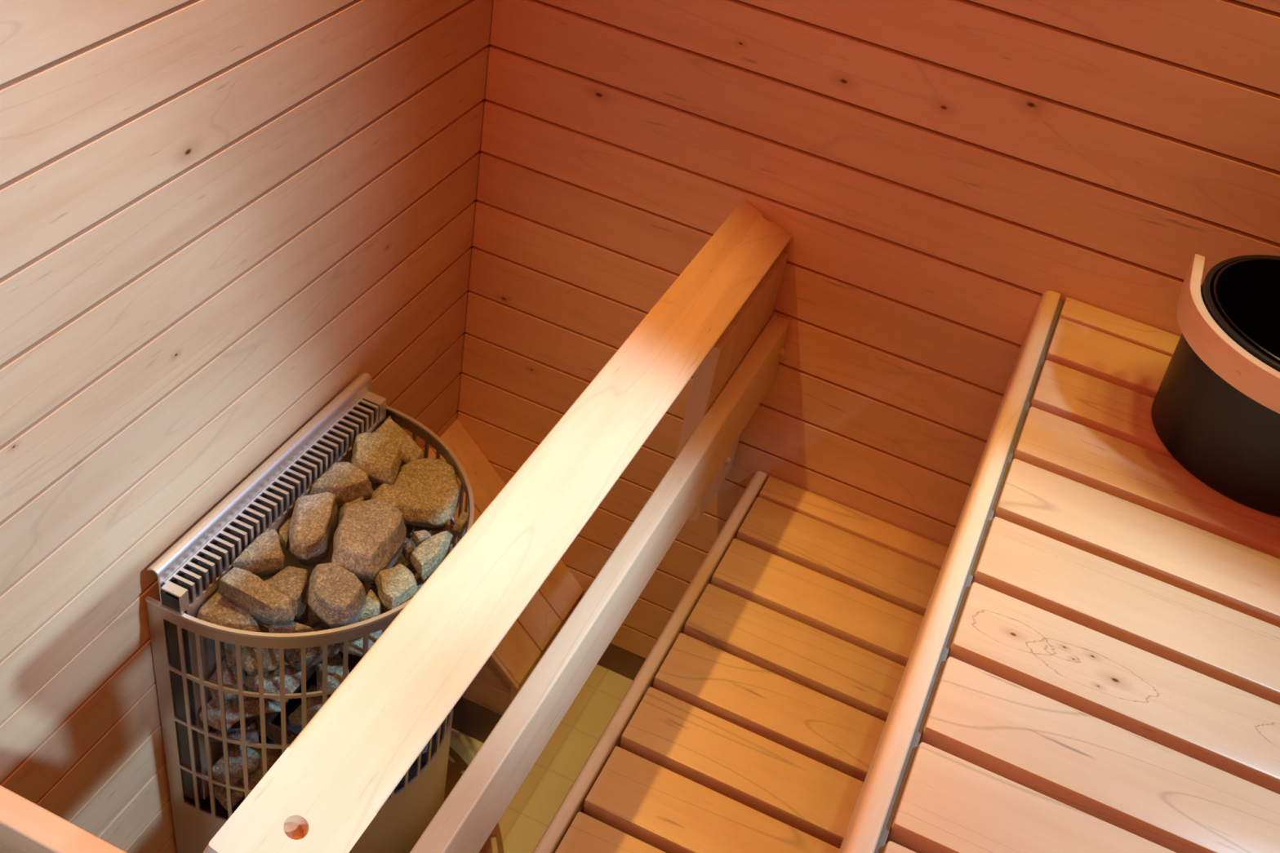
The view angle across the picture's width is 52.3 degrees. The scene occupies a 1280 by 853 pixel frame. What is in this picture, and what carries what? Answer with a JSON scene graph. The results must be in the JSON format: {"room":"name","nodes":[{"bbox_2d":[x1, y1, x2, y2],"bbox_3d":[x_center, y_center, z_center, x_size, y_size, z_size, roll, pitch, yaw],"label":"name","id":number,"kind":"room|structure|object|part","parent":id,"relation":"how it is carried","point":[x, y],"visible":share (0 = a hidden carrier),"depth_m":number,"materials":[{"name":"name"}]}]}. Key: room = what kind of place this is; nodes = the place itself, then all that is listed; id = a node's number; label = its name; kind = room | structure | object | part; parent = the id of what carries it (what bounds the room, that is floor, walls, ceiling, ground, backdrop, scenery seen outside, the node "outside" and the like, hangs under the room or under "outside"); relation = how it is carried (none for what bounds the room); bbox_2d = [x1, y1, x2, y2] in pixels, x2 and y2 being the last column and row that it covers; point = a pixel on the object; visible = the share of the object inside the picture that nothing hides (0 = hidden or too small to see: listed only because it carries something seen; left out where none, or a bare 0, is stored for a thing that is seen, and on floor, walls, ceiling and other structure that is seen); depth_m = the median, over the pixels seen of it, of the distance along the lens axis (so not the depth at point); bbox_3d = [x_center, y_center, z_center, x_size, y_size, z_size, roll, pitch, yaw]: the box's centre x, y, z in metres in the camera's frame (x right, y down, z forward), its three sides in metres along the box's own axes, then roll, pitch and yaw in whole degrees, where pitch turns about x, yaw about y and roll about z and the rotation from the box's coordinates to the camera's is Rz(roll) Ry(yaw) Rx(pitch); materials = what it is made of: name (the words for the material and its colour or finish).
{"room":"sauna","nodes":[
{"label":"sauna","id":0,"kind":"room"},
{"bbox_2d":[0,0,493,852],"bbox_3d":[-0.637,-0.052,1.129,0.060,2.461,2.124,22,40,13],"label":"wall","id":1,"kind":"structure","parent":0,"point":[218,217],"depth_m":1.47,"materials":[{"name":"brown wood"}]},
{"bbox_2d":[448,664,632,852],"bbox_3d":[-0.112,1.186,1.699,1.660,0.034,2.184,22,40,13],"label":"floor","id":2,"kind":"structure","parent":0,"point":[527,816],"depth_m":2.36,"materials":[{"name":"tile"}]},
{"bbox_2d":[0,200,791,852],"bbox_3d":[-0.306,0.349,1.785,0.540,1.076,1.188,22,40,13],"label":"railing","id":3,"kind":"object","parent":2,"relation":"on","point":[716,324],"visible":1,"depth_m":1.32,"materials":[{"name":"brown wood"}]},
{"bbox_2d":[444,746,468,800],"bbox_3d":[-0.340,0.615,2.304,0.048,0.007,0.101,22,40,13],"label":"floor plate","id":4,"kind":"object","parent":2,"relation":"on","point":[457,767],"depth_m":2.31,"materials":[{"name":"brown metal"}]},
{"bbox_2d":[145,372,474,852],"bbox_3d":[-0.425,0.390,1.927,0.285,0.782,0.472,22,40,13],"label":"stove","id":5,"kind":"object","parent":4,"relation":"on","point":[188,650],"visible":0.5,"depth_m":1.71,"materials":[{"name":"metal"}]},
{"bbox_2d":[196,591,260,632],"bbox_3d":[-0.498,0.241,1.611,0.075,0.049,0.063,22,40,13],"label":"stone","id":6,"kind":"object","parent":5,"relation":"in","point":[218,610],"visible":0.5,"depth_m":1.59,"materials":[{"name":"stone"}]},
{"bbox_2d":[213,778,249,810],"bbox_3d":[-0.560,0.496,1.826,0.053,0.058,0.078,22,40,13],"label":"stone","id":7,"kind":"object","parent":5,"relation":"on","point":[220,794],"visible":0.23,"depth_m":1.81,"materials":[{"name":"brown stone"}]},
{"bbox_2d":[212,744,258,784],"bbox_3d":[-0.550,0.465,1.791,0.054,0.057,0.072,36,45,27],"label":"stone","id":8,"kind":"object","parent":7,"relation":"on","point":[235,753],"visible":0.66,"depth_m":1.78,"materials":[{"name":"stone"}]},
{"bbox_2d":[209,715,258,747],"bbox_3d":[-0.538,0.412,1.755,0.062,0.044,0.066,22,40,13],"label":"stone","id":9,"kind":"object","parent":5,"relation":"in","point":[251,731],"visible":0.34,"depth_m":1.75,"materials":[{"name":"grey stone"}]},
{"bbox_2d":[198,687,259,731],"bbox_3d":[-0.534,0.367,1.716,0.055,0.056,0.079,22,40,13],"label":"stone","id":10,"kind":"object","parent":9,"relation":"on","point":[232,712],"visible":0.41,"depth_m":1.70,"materials":[{"name":"stone"}]},
{"bbox_2d":[208,656,247,700],"bbox_3d":[-0.525,0.316,1.679,0.051,0.049,0.072,22,40,13],"label":"stone","id":11,"kind":"object","parent":10,"relation":"on","point":[229,673],"visible":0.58,"depth_m":1.66,"materials":[{"name":"stone"}]},
{"bbox_2d":[235,699,280,718],"bbox_3d":[-0.500,0.368,1.710,0.063,0.037,0.026,1,40,-13],"label":"stone","id":12,"kind":"object","parent":10,"relation":"on","point":[251,707],"visible":0.73,"depth_m":1.70,"materials":[{"name":"brown stone"}]},
{"bbox_2d":[217,567,296,626],"bbox_3d":[-0.463,0.215,1.597,0.105,0.061,0.044,22,40,13],"label":"stone","id":13,"kind":"object","parent":5,"relation":"in","point":[246,590],"visible":1,"depth_m":1.58,"materials":[{"name":"grey stone"}]},
{"bbox_2d":[231,528,284,577],"bbox_3d":[-0.476,0.177,1.661,0.046,0.054,0.087,22,40,13],"label":"stone","id":14,"kind":"object","parent":5,"relation":"in","point":[264,557],"visible":0.8,"depth_m":1.65,"materials":[{"name":"stone"}]},
{"bbox_3d":[-0.542,0.333,1.945,0.018,0.753,0.458,22,40,13],"label":"plate","id":15,"kind":"part","parent":5,"relation":"part of","materials":[{"name":"metal"}]},
{"bbox_2d":[244,661,301,704],"bbox_3d":[-0.472,0.331,1.676,0.070,0.053,0.053,22,40,13],"label":"stone","id":16,"kind":"object","parent":5,"relation":"in","point":[292,676],"visible":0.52,"depth_m":1.66,"materials":[{"name":"grey stone"}]},
{"bbox_2d":[226,624,279,675],"bbox_3d":[-0.483,0.283,1.641,0.070,0.042,0.064,0,40,-13],"label":"stone","id":17,"kind":"object","parent":16,"relation":"on","point":[249,655],"visible":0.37,"depth_m":1.62,"materials":[{"name":"stone"}]},
{"bbox_2d":[223,642,244,666],"bbox_3d":[-0.507,0.271,1.648,0.036,0.040,0.068,-8,43,-22],"label":"stone","id":18,"kind":"object","parent":17,"relation":"on","point":[231,660],"visible":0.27,"depth_m":1.63,"materials":[{"name":"brown stone"}]},
{"bbox_2d":[284,626,340,668],"bbox_3d":[-0.416,0.280,1.652,0.065,0.052,0.047,-19,48,-32],"label":"stone","id":19,"kind":"object","parent":16,"relation":"on","point":[313,655],"visible":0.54,"depth_m":1.63,"materials":[{"name":"brown stone"}]},
{"bbox_2d":[268,621,315,633],"bbox_3d":[-0.430,0.255,1.613,0.057,0.045,0.025,6,39,-6],"label":"stone","id":20,"kind":"object","parent":19,"relation":"on","point":[295,627],"visible":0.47,"depth_m":1.59,"materials":[{"name":"brown stone"}]},
{"bbox_2d":[255,720,298,744],"bbox_3d":[-0.480,0.412,1.768,0.078,0.054,0.033,22,40,13],"label":"stone","id":21,"kind":"object","parent":5,"relation":"in","point":[273,731],"visible":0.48,"depth_m":1.75,"materials":[{"name":"brown stone"}]},
{"bbox_2d":[278,515,292,554],"bbox_3d":[-0.468,0.143,1.731,0.016,0.046,0.063,10,39,-1],"label":"stone","id":22,"kind":"object","parent":5,"relation":"in","point":[283,533],"visible":0.48,"depth_m":1.71,"materials":[{"name":"stone"}]},
{"bbox_2d":[264,565,309,620],"bbox_3d":[-0.439,0.209,1.659,0.069,0.050,0.060,30,42,22],"label":"stone","id":23,"kind":"object","parent":5,"relation":"in","point":[292,582],"visible":0.7,"depth_m":1.64,"materials":[{"name":"grey stone"}]},
{"bbox_2d":[293,603,322,628],"bbox_3d":[-0.453,0.238,1.720,0.075,0.057,0.048,15,39,5],"label":"stone","id":24,"kind":"object","parent":5,"relation":"in","point":[309,619],"visible":0.05,"depth_m":1.71,"materials":[{"name":"stone"}]},
{"bbox_2d":[288,697,329,726],"bbox_3d":[-0.433,0.378,1.729,0.066,0.064,0.037,14,39,3],"label":"stone","id":25,"kind":"object","parent":5,"relation":"in","point":[313,704],"visible":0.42,"depth_m":1.71,"materials":[{"name":"brown stone"}]},
{"bbox_2d":[315,652,349,694],"bbox_3d":[-0.402,0.321,1.702,0.041,0.040,0.065,-4,41,-18],"label":"stone","id":26,"kind":"object","parent":25,"relation":"on","point":[335,664],"visible":0.56,"depth_m":1.69,"materials":[{"name":"stone"}]},
{"bbox_2d":[288,492,337,565],"bbox_3d":[-0.432,0.140,1.707,0.055,0.071,0.110,7,39,-5],"label":"stone","id":27,"kind":"object","parent":5,"relation":"in","point":[312,528],"visible":1,"depth_m":1.69,"materials":[{"name":"brown stone"}]},
{"bbox_2d":[307,562,366,628],"bbox_3d":[-0.383,0.215,1.622,0.093,0.073,0.070,32,43,24],"label":"stone","id":28,"kind":"object","parent":5,"relation":"in","point":[337,597],"visible":0.93,"depth_m":1.59,"materials":[{"name":"stone"}]},
{"bbox_2d":[309,462,372,510],"bbox_3d":[-0.402,0.090,1.779,0.064,0.058,0.077,22,40,13],"label":"stone","id":29,"kind":"object","parent":5,"relation":"in","point":[345,480],"visible":0.7,"depth_m":1.76,"materials":[{"name":"stone"}]},
{"bbox_2d":[337,496,364,525],"bbox_3d":[-0.399,0.122,1.773,0.024,0.044,0.063,27,41,18],"label":"stone","id":30,"kind":"object","parent":5,"relation":"in","point":[343,508],"visible":0.32,"depth_m":1.76,"materials":[{"name":"stone"}]},
{"bbox_2d":[339,626,387,657],"bbox_3d":[-0.359,0.275,1.687,0.059,0.038,0.060,22,40,13],"label":"stone","id":31,"kind":"object","parent":5,"relation":"in","point":[355,646],"visible":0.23,"depth_m":1.67,"materials":[{"name":"grey stone"}]},
{"bbox_2d":[357,589,381,622],"bbox_3d":[-0.338,0.235,1.649,0.025,0.047,0.052,17,39,7],"label":"stone","id":32,"kind":"object","parent":31,"relation":"on","point":[371,608],"visible":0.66,"depth_m":1.63,"materials":[{"name":"grey stone"}]},
{"bbox_2d":[331,497,406,583],"bbox_3d":[-0.358,0.156,1.698,0.087,0.080,0.108,22,40,13],"label":"stone","id":33,"kind":"object","parent":5,"relation":"in","point":[369,539],"visible":0.87,"depth_m":1.67,"materials":[{"name":"grey stone"}]},
{"bbox_2d":[351,432,401,485],"bbox_3d":[-0.370,0.051,1.824,0.072,0.059,0.074,11,39,0],"label":"stone","id":34,"kind":"object","parent":5,"relation":"in","point":[373,453],"visible":0.89,"depth_m":1.80,"materials":[{"name":"stone"}]},
{"bbox_2d":[381,605,388,613],"bbox_3d":[-0.308,0.245,1.731,0.047,0.059,0.064,-22,49,-34],"label":"stone","id":35,"kind":"object","parent":5,"relation":"in","point":[384,608],"visible":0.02,"depth_m":1.73,"materials":[{"name":"stone"}]},
{"bbox_2d":[373,563,418,610],"bbox_3d":[-0.312,0.210,1.663,0.062,0.058,0.058,-28,53,-38],"label":"stone","id":36,"kind":"object","parent":35,"relation":"on","point":[396,585],"visible":0.85,"depth_m":1.64,"materials":[{"name":"grey stone"}]},
{"bbox_2d":[370,536,417,586],"bbox_3d":[-0.342,0.191,1.801,0.061,0.065,0.083,29,42,20],"label":"stone","id":37,"kind":"object","parent":5,"relation":"in","point":[401,559],"visible":0.02,"depth_m":1.79,"materials":[{"name":"grey stone"}]},
{"bbox_2d":[404,523,415,539],"bbox_3d":[-0.345,0.148,1.921,0.072,0.056,0.060,32,43,24],"label":"stone","id":38,"kind":"object","parent":5,"relation":"in","point":[410,528],"visible":0.02,"depth_m":1.90,"materials":[{"name":"stone"}]},
{"bbox_2d":[369,457,460,528],"bbox_3d":[-0.311,0.094,1.833,0.120,0.060,0.133,11,39,0],"label":"stone","id":39,"kind":"object","parent":5,"relation":"in","point":[426,491],"visible":0.81,"depth_m":1.80,"materials":[{"name":"brown stone"}]},
{"bbox_2d":[421,743,427,754],"bbox_3d":[-0.336,0.466,1.928,0.051,0.040,0.066,28,42,20],"label":"stone","id":40,"kind":"object","parent":5,"relation":"on","point":[425,749],"visible":0.04,"depth_m":1.93,"materials":[{"name":"grey stone"}]},
{"bbox_2d":[409,530,453,582],"bbox_3d":[-0.274,0.173,1.730,0.034,0.055,0.090,27,42,19],"label":"stone","id":41,"kind":"object","parent":5,"relation":"in","point":[426,557],"visible":0.82,"depth_m":1.71,"materials":[{"name":"grey stone"}]},
{"bbox_2d":[452,511,467,538],"bbox_3d":[-0.247,0.139,1.803,0.017,0.039,0.034,22,40,13],"label":"stone","id":42,"kind":"object","parent":5,"relation":"in","point":[460,528],"visible":0.96,"depth_m":1.79,"materials":[{"name":"stone"}]},
{"bbox_3d":[-0.295,0.227,1.830,0.069,0.039,0.052,22,40,13],"label":"stone","id":43,"kind":"object","parent":5,"relation":"in","visible":0},
{"bbox_2d":[405,563,423,586],"bbox_3d":[-0.300,0.196,1.782,0.035,0.030,0.075,27,41,18],"label":"stone","id":44,"kind":"object","parent":43,"relation":"on","point":[419,581],"visible":0.13,"depth_m":1.76,"materials":[{"name":"stone"}]},
{"bbox_2d":[401,540,414,562],"bbox_3d":[-0.308,0.170,1.742,0.021,0.032,0.030,-14,45,-28],"label":"stone","id":45,"kind":"object","parent":44,"relation":"on","point":[407,549],"visible":0.72,"depth_m":1.73,"materials":[{"name":"stone"}]},
{"bbox_2d":[411,529,431,546],"bbox_3d":[-0.294,0.153,1.763,0.028,0.035,0.021,-17,47,-30],"label":"stone","id":46,"kind":"object","parent":44,"relation":"on","point":[418,537],"visible":0.63,"depth_m":1.75,"materials":[{"name":"grey stone"}]},
{"bbox_3d":[-0.413,0.302,2.106,0.056,0.047,0.070,22,40,13],"label":"stone","id":47,"kind":"object","parent":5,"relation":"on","visible":0},
{"bbox_2d":[368,586,382,603],"bbox_3d":[-0.397,0.268,2.075,0.062,0.038,0.040,22,40,13],"label":"stone","id":48,"kind":"object","parent":47,"relation":"on","point":[373,588],"visible":0.06,"depth_m":2.06,"materials":[{"name":"stone"}]},
{"bbox_3d":[-0.301,0.189,1.887,0.049,0.058,0.067,22,40,13],"label":"stone","id":49,"kind":"object","parent":5,"relation":"in","visible":0},
{"bbox_2d":[409,524,457,551],"bbox_3d":[-0.289,0.157,1.838,0.069,0.051,0.064,22,40,13],"label":"stone","id":50,"kind":"object","parent":49,"relation":"on","point":[447,527],"visible":0.16,"depth_m":1.82,"materials":[{"name":"stone"}]},
{"bbox_3d":[-0.377,0.171,1.990,0.076,0.041,0.044,22,40,13],"label":"stone","id":51,"kind":"object","parent":5,"relation":"in","visible":0},
{"bbox_2d":[368,485,378,500],"bbox_3d":[-0.377,0.116,1.956,0.051,0.058,0.067,22,40,13],"label":"stone","id":52,"kind":"object","parent":51,"relation":"on","point":[373,488],"visible":0.05,"depth_m":1.94,"materials":[{"name":"stone"}]},
{"bbox_3d":[-0.355,0.072,1.928,0.067,0.055,0.053,22,40,13],"label":"stone","id":53,"kind":"object","parent":52,"relation":"on","visible":0},
{"bbox_2d":[373,415,424,467],"bbox_3d":[-0.344,0.034,1.894,0.079,0.062,0.061,22,40,13],"label":"stone","id":54,"kind":"object","parent":53,"relation":"on","point":[409,451],"visible":0.41,"depth_m":1.87,"materials":[{"name":"brown stone"}]},
{"bbox_3d":[-0.504,0.505,1.826,0.047,0.049,0.065,22,40,13],"label":"stone","id":55,"kind":"object","parent":5,"relation":"in","visible":0},
{"bbox_2d":[240,747,282,788],"bbox_3d":[-0.522,0.468,1.801,0.062,0.045,0.055,-7,42,-21],"label":"stone","id":56,"kind":"object","parent":55,"relation":"on","point":[255,776],"visible":0.28,"depth_m":1.79,"materials":[{"name":"brown stone"}]},
{"bbox_2d":[479,822,503,852],"bbox_3d":[-0.242,0.708,2.215,0.036,0.007,0.064,22,40,13],"label":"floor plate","id":57,"kind":"object","parent":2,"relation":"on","point":[487,847],"depth_m":2.21,"materials":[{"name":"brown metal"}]},
{"bbox_2d":[423,419,583,742],"bbox_3d":[-0.283,0.289,2.347,0.294,0.467,0.272,22,40,13],"label":"slope","id":58,"kind":"object","parent":2,"relation":"on","point":[478,710],"visible":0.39,"depth_m":2.32,"materials":[{"name":"brown wood"}]},
{"bbox_3d":[-0.327,0.321,2.218,0.294,0.366,0.008,22,40,13],"label":"edge trim","id":59,"kind":"part","parent":58,"relation":"part of","materials":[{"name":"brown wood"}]},
{"bbox_2d":[532,471,948,852],"bbox_3d":[0.006,0.957,1.488,0.591,0.617,2.037,22,40,13],"label":"bench","id":60,"kind":"object","parent":2,"relation":"on","point":[754,721],"visible":0.68,"depth_m":1.76,"materials":[{"name":"brown wood"}]},
{"bbox_2d":[456,0,1279,658],"bbox_3d":[0.495,-0.314,1.724,1.625,2.461,0.060,22,40,13],"label":"wall","id":61,"kind":"structure","parent":0,"point":[933,170],"depth_m":1.81,"materials":[{"name":"brown wood"}]},
{"bbox_2d":[596,642,645,680],"bbox_3d":[0.443,0.642,2.409,1.241,0.075,0.012,22,40,13],"label":"baseboard","id":62,"kind":"structure","parent":61,"relation":"attached to","point":[621,661],"depth_m":2.52,"materials":[{"name":"brown wood"}]},
{"bbox_2d":[838,290,1279,852],"bbox_3d":[0.431,0.520,0.951,0.660,0.108,2.037,22,40,13],"label":"bench","id":63,"kind":"object","parent":61,"relation":"attached to","point":[1093,664],"visible":1,"depth_m":1.24,"materials":[{"name":"brown wood"}]},
{"bbox_2d":[1151,253,1279,517],"bbox_3d":[0.742,-0.040,1.478,0.310,0.181,0.295,22,40,13],"label":"bucket","id":64,"kind":"object","parent":63,"relation":"on","point":[1215,406],"visible":1,"depth_m":1.44,"materials":[{"name":"black metal"}]},
{"bbox_3d":[0.738,-0.071,1.409,0.310,0.037,0.224,22,40,13],"label":"handle","id":65,"kind":"part","parent":64,"relation":"part of","materials":[{"name":"brown wood"}]}
]}

